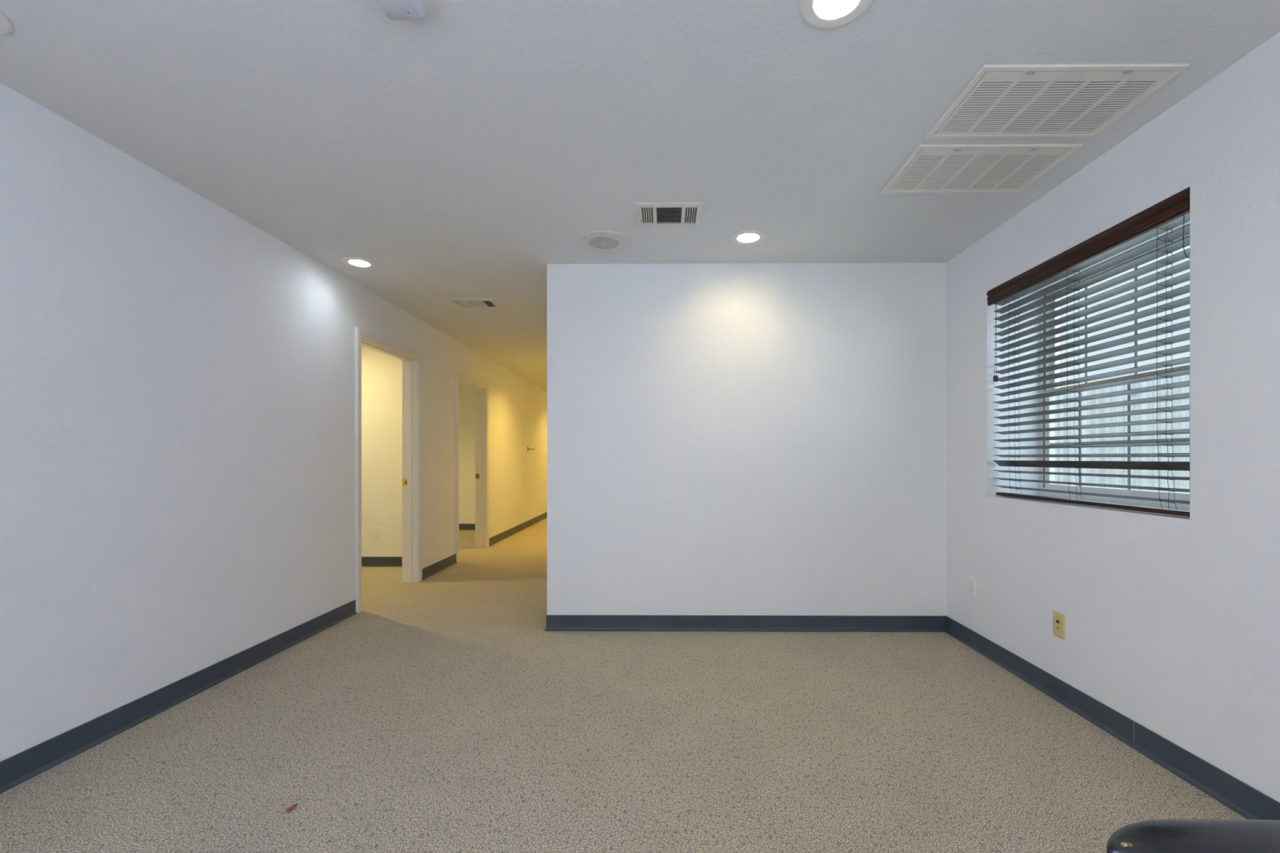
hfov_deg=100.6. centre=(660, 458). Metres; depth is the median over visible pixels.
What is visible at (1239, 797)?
baseboard
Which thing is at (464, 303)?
ceiling vent
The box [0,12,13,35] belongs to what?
recessed light
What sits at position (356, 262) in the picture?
recessed light
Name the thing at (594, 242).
grille
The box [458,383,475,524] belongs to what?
wall
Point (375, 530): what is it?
wall outlet
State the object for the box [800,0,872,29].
recessed light
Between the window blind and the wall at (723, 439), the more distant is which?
the wall at (723, 439)
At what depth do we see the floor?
2.05 m
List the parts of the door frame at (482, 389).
casing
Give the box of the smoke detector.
[376,0,425,19]
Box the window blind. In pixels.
[986,186,1190,516]
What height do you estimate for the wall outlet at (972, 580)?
0.116 m
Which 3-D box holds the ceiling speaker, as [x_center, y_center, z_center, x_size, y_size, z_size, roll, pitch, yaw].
[-0.341,-1.288,3.186,0.335,0.009,0.335,0,0,0]
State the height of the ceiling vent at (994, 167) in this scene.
0.016 m
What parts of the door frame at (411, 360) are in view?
casing, strike plate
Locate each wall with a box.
[0,82,546,761]
[361,345,402,556]
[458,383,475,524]
[546,262,946,615]
[946,31,1279,802]
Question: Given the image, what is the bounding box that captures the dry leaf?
[286,804,297,812]
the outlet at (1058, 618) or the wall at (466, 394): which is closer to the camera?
the outlet at (1058, 618)
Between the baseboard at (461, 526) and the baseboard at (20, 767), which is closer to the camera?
the baseboard at (20, 767)
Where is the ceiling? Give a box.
[0,0,1279,391]
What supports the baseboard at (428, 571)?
attached to the wall at (177, 376)
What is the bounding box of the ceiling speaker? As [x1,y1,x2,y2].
[575,230,631,253]
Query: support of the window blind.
attached to the wall at (1172, 622)
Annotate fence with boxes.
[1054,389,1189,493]
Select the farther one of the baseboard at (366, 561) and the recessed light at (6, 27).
the baseboard at (366, 561)
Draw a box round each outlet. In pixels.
[373,527,379,537]
[968,575,976,597]
[1053,610,1064,639]
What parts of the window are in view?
meeting rail, sash, sash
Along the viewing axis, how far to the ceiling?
2.00 m
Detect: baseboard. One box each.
[0,600,357,793]
[361,556,402,566]
[422,553,457,580]
[458,524,475,530]
[488,511,546,546]
[546,614,946,631]
[945,616,1279,820]
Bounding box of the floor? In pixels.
[0,517,1246,852]
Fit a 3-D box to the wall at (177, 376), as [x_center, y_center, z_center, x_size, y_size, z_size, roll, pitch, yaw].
[-2.313,-0.073,4.919,0.130,2.440,15.000,0,0,0]
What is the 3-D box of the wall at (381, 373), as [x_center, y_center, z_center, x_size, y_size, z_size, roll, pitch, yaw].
[-3.763,-0.073,5.690,2.783,2.440,0.120,0,0,0]
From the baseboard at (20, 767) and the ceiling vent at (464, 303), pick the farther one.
the ceiling vent at (464, 303)
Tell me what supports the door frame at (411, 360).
in the wall at (177, 376)
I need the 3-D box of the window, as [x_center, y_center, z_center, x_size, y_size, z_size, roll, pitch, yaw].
[2.217,-0.373,2.478,0.070,1.184,1.188,0,0,0]
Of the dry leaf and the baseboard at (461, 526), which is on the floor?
the dry leaf
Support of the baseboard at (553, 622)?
attached to the wall at (723, 439)
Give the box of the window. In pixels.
[1039,233,1190,511]
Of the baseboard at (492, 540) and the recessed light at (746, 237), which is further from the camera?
the baseboard at (492, 540)
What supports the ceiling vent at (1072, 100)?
in the ceiling
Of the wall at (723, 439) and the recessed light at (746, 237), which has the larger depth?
the wall at (723, 439)
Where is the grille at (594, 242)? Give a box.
[588,236,618,248]
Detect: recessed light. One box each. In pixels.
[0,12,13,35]
[342,257,376,268]
[730,230,765,244]
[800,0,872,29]
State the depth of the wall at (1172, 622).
1.94 m
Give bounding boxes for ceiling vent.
[448,297,501,308]
[634,202,704,226]
[880,143,1082,193]
[925,63,1189,137]
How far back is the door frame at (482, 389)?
6.80 m
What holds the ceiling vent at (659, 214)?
in the ceiling
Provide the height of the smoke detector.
0.037 m

